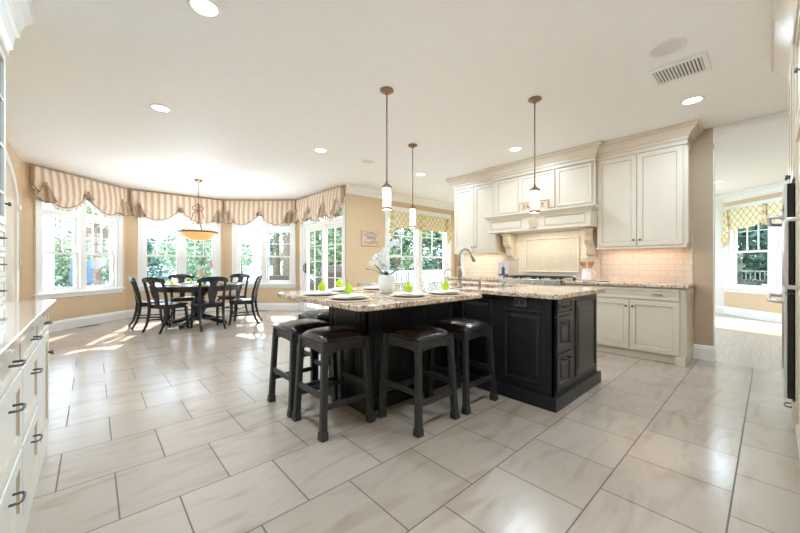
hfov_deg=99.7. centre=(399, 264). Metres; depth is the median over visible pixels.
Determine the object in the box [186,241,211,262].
tree
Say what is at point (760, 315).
baseboard
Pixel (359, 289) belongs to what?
placemat
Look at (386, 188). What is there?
pendant light
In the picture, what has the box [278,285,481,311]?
breakfast bar
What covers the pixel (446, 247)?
window
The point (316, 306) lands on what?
deck
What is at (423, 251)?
tree
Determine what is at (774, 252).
window
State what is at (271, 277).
patio chair
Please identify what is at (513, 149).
recessed light
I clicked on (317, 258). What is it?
tree
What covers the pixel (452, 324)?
cushion
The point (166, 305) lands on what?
dining chair
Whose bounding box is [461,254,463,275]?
window
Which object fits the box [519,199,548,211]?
family sign
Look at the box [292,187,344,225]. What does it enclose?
striped valance
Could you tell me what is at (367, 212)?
wall
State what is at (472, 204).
upper cabinet
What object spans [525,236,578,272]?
tile panel
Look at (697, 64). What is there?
ceiling vent
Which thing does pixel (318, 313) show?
cushion
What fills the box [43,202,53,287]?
porch column
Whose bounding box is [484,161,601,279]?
range hood
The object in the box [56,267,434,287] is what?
lake water
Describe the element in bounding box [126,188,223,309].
wall
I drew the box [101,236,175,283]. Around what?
evergreen tree
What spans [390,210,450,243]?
valance
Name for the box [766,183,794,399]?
double oven
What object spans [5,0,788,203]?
ceiling
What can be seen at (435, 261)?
tree
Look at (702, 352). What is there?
baseboard
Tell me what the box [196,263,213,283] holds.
flower vase
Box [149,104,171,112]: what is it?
recessed light
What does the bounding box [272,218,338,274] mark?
tree
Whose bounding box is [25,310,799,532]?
floor
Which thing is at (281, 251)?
tree
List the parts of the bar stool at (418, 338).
leg, leg, leg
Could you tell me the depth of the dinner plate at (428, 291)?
2.55 m
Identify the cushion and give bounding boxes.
[276,318,330,332]
[300,309,328,318]
[301,326,365,343]
[387,324,450,341]
[433,318,489,331]
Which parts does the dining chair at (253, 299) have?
leg, leg, seat, post, post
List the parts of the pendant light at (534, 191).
lamp shade, rod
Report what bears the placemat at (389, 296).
on the breakfast bar
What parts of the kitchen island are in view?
raised panel, frame, raised panel, frame, raised panel, raised panel, frame, raised panel, drawer, drawer, drawer, frame, raised panel, frame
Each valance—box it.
[29,166,130,217]
[131,190,222,225]
[223,201,295,226]
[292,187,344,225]
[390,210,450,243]
[721,201,781,246]
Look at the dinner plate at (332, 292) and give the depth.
2.40 m
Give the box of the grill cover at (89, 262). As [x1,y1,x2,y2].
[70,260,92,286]
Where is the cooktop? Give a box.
[499,275,577,285]
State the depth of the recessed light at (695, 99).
3.33 m
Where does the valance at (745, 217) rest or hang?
attached to the window at (774, 252)
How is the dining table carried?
on the floor
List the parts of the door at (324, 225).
panel, transom sash, panel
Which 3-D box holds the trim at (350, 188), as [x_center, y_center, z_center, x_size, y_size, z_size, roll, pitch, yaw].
[0.799,-1.534,7.402,3.550,0.170,1.730,0,0,-42]
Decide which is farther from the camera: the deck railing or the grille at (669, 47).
the deck railing
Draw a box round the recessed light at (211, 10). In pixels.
[187,0,221,18]
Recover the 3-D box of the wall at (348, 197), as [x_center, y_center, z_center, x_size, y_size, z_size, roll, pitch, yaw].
[-1.764,-0.237,7.692,0.150,2.765,2.150,0,0,-42]
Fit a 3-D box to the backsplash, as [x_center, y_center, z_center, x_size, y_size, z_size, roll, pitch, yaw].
[2.417,-0.162,5.386,0.012,0.786,3.430,0,0,-42]
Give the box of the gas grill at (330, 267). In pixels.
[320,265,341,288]
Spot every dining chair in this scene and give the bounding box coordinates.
[129,276,167,328]
[141,277,189,333]
[168,274,194,319]
[190,276,227,331]
[217,273,249,313]
[228,275,261,324]
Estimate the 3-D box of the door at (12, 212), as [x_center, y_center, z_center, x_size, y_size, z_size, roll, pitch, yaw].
[-4.594,-0.155,3.864,0.056,2.600,2.840,0,0,-42]
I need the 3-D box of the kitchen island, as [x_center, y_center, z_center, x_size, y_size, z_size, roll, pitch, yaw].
[0.516,0.708,3.288,2.130,0.874,1.993,0,0,-42]
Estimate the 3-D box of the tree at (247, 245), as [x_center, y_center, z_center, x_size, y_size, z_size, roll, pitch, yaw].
[-73.685,-4.531,158.057,11.329,12.551,14.870,0,0,-41]
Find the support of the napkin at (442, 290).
on the dinner plate at (428, 291)
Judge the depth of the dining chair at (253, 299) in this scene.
6.44 m
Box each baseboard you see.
[48,303,299,331]
[692,344,715,361]
[715,306,781,322]
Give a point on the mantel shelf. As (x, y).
(591, 207)
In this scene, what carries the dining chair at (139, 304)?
on the floor
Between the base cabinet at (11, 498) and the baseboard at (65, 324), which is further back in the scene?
the baseboard at (65, 324)
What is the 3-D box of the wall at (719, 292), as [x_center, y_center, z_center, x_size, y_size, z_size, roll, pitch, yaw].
[7.032,-0.237,8.415,0.150,2.765,1.626,0,0,-42]
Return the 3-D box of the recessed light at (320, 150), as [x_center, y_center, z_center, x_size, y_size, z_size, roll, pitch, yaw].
[-1.128,-1.617,4.788,0.192,0.006,0.192,0,0,-42]
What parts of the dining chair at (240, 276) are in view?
seat, post, crest rail, post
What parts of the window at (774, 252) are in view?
sash, sash, sill, sash, sash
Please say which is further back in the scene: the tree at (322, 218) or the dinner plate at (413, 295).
the tree at (322, 218)
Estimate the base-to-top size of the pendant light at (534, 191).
1.115 m
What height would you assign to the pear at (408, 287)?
0.095 m
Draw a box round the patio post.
[86,223,108,284]
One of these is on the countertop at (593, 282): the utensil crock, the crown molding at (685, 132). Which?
the utensil crock
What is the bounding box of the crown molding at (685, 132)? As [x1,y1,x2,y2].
[446,119,703,190]
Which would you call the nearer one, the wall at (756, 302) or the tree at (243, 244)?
the wall at (756, 302)
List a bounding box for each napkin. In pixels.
[310,290,331,293]
[333,287,344,289]
[333,293,365,297]
[394,291,425,294]
[432,289,458,292]
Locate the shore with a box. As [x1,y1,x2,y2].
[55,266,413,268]
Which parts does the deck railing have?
rail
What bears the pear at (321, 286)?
on the napkin at (317, 291)
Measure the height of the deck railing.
1.150 m
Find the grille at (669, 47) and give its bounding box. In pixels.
[651,40,683,55]
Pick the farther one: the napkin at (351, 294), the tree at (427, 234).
the tree at (427, 234)
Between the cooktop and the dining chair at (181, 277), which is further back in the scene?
the dining chair at (181, 277)
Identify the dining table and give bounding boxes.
[148,282,243,328]
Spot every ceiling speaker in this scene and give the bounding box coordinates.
[362,159,374,163]
[648,38,686,57]
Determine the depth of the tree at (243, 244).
142.69 m
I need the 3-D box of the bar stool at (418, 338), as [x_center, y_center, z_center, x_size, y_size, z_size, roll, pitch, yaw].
[0.136,0.807,2.524,0.445,0.680,0.445,0,0,-42]
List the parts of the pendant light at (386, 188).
lamp shade, rod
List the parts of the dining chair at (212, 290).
leg, post, seat, crest rail, leg, post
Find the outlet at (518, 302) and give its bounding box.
[514,298,526,306]
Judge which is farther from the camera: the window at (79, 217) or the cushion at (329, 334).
the window at (79, 217)
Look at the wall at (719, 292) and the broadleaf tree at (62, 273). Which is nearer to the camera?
the wall at (719, 292)
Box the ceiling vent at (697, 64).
[646,51,711,87]
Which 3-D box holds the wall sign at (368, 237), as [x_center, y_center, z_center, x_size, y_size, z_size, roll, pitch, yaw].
[-0.631,-0.562,7.243,0.480,0.325,0.032,0,0,-42]
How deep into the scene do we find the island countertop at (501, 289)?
3.10 m
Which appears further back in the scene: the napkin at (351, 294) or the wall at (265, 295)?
the wall at (265, 295)
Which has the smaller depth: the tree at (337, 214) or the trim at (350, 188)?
the trim at (350, 188)
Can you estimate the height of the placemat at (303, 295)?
0.006 m
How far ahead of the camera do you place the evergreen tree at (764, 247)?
11.16 m
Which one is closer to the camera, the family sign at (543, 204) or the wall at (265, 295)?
the family sign at (543, 204)
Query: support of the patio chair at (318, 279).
on the patio
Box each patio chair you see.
[269,275,287,279]
[310,275,319,289]
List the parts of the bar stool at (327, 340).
leg, leg, leg, leg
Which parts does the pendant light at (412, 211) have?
rod, lamp shade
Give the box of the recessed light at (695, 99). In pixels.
[680,96,704,104]
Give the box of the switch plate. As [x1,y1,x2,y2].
[368,260,378,265]
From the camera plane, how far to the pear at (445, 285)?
2.54 m
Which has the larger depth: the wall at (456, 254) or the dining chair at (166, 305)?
the wall at (456, 254)
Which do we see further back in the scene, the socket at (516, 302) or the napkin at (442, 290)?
the socket at (516, 302)
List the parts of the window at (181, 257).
sill, sash, transom sash, sash, transom sash, sash, sash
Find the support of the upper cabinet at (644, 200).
attached to the wall at (702, 149)
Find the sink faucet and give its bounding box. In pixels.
[457,248,475,286]
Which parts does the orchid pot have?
pot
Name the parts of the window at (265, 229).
sash, transom sash, sash, sill, transom sash, sash, sash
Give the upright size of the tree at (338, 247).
9.369 m
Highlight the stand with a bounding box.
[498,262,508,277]
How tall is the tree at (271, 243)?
15.478 m
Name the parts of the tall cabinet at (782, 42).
crown, door, drawer, door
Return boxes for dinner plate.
[303,291,338,295]
[325,289,355,291]
[329,295,368,299]
[391,293,426,296]
[428,291,461,293]
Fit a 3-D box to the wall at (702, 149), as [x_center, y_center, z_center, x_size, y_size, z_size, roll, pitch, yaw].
[2.951,-0.237,4.899,0.120,2.765,4.870,0,0,-42]
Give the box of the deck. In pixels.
[310,305,328,308]
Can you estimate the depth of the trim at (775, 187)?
7.09 m
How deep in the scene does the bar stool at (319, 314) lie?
3.30 m
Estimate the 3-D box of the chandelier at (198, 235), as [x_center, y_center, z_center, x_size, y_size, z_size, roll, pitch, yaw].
[-3.873,-1.012,6.481,0.670,1.215,0.670,0,0,-42]
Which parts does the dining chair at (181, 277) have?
post, crest rail, seat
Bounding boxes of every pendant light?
[380,86,393,210]
[408,143,416,227]
[528,96,541,212]
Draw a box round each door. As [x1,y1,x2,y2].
[1,150,21,301]
[300,197,344,310]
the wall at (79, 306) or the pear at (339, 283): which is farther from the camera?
the wall at (79, 306)
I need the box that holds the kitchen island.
[328,293,600,414]
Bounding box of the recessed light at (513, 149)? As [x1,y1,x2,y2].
[508,147,522,151]
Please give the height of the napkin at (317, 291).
0.013 m
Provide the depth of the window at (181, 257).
7.83 m
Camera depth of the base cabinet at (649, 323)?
4.04 m
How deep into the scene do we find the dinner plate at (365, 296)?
2.14 m
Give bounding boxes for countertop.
[0,299,55,365]
[395,281,604,299]
[446,276,505,280]
[563,280,695,288]
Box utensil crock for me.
[580,261,595,280]
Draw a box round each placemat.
[300,294,338,297]
[326,297,372,301]
[359,289,379,290]
[387,295,429,298]
[426,293,465,295]
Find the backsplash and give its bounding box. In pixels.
[464,219,692,282]
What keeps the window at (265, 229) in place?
in the wall at (265, 295)
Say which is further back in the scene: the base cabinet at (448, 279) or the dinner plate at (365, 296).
the base cabinet at (448, 279)
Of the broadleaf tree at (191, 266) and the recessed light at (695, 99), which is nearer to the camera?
the recessed light at (695, 99)
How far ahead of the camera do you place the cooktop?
5.02 m
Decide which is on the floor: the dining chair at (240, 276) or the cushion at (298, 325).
the dining chair at (240, 276)
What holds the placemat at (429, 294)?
on the breakfast bar
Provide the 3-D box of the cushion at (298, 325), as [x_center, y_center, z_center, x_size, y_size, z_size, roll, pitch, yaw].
[-0.803,0.497,2.812,0.364,0.060,0.364,0,0,-42]
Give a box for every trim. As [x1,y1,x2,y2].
[346,184,453,210]
[713,150,714,345]
[715,180,787,203]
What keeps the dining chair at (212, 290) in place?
on the floor
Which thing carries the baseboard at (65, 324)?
attached to the wall at (79, 306)
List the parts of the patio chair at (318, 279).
armrest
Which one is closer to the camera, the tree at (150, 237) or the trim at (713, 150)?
the trim at (713, 150)
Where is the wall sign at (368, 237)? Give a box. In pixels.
[361,230,379,245]
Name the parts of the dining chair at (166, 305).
post, crest rail, post, seat, leg, leg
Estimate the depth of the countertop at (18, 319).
1.41 m
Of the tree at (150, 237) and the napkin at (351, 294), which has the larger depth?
the tree at (150, 237)
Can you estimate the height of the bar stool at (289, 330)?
0.680 m
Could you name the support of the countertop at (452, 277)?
on the base cabinet at (448, 279)
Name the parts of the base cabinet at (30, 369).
drawer, drawer, drawer, handle, handle, handle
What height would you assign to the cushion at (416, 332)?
0.060 m
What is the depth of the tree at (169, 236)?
137.02 m
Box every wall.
[6,139,21,300]
[22,161,125,320]
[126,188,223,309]
[224,200,297,302]
[298,185,351,302]
[352,194,455,287]
[456,254,457,275]
[691,111,787,345]
[715,203,723,305]
[724,192,782,313]
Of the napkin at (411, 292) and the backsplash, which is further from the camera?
the backsplash
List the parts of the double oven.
handle, handle, door frame, door frame, door, door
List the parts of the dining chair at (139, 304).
post, post, seat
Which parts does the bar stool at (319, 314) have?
leg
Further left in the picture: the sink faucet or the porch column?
the porch column
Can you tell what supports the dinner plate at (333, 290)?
on the placemat
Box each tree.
[54,203,109,287]
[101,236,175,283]
[147,236,164,266]
[148,220,256,280]
[160,236,175,267]
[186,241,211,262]
[241,242,252,264]
[242,242,255,265]
[257,208,341,282]
[260,236,282,267]
[269,248,282,265]
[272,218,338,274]
[273,233,279,274]
[282,223,289,279]
[310,207,341,264]
[310,214,403,263]
[338,212,441,282]
[389,215,441,282]
[408,231,441,281]
[422,233,440,278]
[737,223,767,284]
[738,224,767,267]
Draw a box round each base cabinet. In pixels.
[0,343,26,532]
[20,324,42,532]
[36,313,53,478]
[358,281,398,286]
[448,279,499,282]
[564,284,692,366]
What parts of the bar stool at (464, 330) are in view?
leg, leg, leg, leg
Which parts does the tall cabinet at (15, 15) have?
pane, glass door, drawer, drawer, drawer, crown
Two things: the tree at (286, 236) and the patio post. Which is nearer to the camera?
the patio post
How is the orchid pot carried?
on the breakfast bar
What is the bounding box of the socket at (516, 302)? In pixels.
[514,300,523,304]
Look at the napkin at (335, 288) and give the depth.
2.73 m
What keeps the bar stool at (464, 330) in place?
on the floor
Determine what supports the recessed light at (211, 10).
in the ceiling
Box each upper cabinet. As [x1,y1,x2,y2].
[454,183,505,253]
[596,144,691,250]
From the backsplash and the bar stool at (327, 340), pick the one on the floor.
the bar stool at (327, 340)
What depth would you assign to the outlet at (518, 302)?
2.83 m
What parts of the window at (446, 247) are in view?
sash, sash, sash, sash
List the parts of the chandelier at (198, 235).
arm, lamp shade, stem, arm, arm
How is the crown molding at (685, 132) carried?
attached to the upper cabinet at (644, 200)
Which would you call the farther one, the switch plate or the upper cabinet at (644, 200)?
the switch plate
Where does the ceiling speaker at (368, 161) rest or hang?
attached to the ceiling
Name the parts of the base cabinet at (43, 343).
door, drawer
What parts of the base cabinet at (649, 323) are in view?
drawer, door, drawer, door, panel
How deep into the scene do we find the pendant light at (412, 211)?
4.55 m
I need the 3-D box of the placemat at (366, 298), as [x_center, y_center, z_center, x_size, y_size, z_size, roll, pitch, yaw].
[-0.329,0.227,2.196,0.306,0.006,0.306,0,0,-42]
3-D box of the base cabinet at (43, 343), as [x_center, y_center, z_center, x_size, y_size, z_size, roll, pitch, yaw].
[-2.294,0.708,1.786,0.642,0.874,0.550,0,0,-42]
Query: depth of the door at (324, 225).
7.64 m
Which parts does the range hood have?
mantel panel, panel, panel, mantel panel, panel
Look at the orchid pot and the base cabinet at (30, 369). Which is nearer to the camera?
the base cabinet at (30, 369)
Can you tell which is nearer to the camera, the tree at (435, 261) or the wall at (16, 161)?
the wall at (16, 161)
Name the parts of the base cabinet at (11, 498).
drawer, drawer, drawer, handle, handle, handle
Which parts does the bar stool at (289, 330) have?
leg, leg, leg, leg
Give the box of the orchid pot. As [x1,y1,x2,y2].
[368,239,401,293]
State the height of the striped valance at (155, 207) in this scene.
0.662 m
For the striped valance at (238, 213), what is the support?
attached to the wall at (265, 295)
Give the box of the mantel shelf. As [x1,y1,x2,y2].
[484,203,598,220]
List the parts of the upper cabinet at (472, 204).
door, light rail, door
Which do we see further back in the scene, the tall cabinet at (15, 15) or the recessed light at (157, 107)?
the recessed light at (157, 107)
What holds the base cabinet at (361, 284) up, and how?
on the floor
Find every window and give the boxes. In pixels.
[32,191,124,299]
[138,212,220,290]
[232,216,296,287]
[385,206,450,281]
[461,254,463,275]
[721,197,781,294]
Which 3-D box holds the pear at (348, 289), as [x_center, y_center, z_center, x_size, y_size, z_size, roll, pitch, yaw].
[-0.334,0.145,2.193,0.054,0.096,0.056,0,0,-20]
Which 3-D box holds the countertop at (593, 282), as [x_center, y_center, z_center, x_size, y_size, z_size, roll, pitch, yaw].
[2.937,0.251,4.405,0.564,0.040,1.340,0,0,-42]
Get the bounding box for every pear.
[318,279,325,290]
[336,277,342,286]
[344,282,352,293]
[405,278,411,291]
[442,277,448,289]
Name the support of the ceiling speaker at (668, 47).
attached to the ceiling
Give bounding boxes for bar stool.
[267,318,337,417]
[291,326,375,441]
[296,309,328,379]
[377,324,459,437]
[424,318,497,414]
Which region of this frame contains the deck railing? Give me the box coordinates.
[390,270,441,282]
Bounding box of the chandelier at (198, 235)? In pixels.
[178,179,217,242]
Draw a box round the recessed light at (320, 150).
[314,148,326,152]
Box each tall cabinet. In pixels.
[0,0,36,301]
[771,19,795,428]
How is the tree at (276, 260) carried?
on the lawn
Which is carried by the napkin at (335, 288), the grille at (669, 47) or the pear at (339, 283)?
the pear at (339, 283)
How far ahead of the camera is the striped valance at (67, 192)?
5.98 m
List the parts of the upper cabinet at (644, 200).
door, light rail, door, panel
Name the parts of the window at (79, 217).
sash, transom sash, sash, sill, transom sash, sash, sash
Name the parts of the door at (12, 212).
panel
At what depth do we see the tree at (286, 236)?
17.02 m
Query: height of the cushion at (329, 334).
0.060 m
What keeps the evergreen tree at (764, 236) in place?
on the lawn
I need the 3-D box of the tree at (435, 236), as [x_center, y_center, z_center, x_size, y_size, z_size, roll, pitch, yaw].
[0.581,-1.764,20.970,6.535,7.856,6.174,0,0,29]

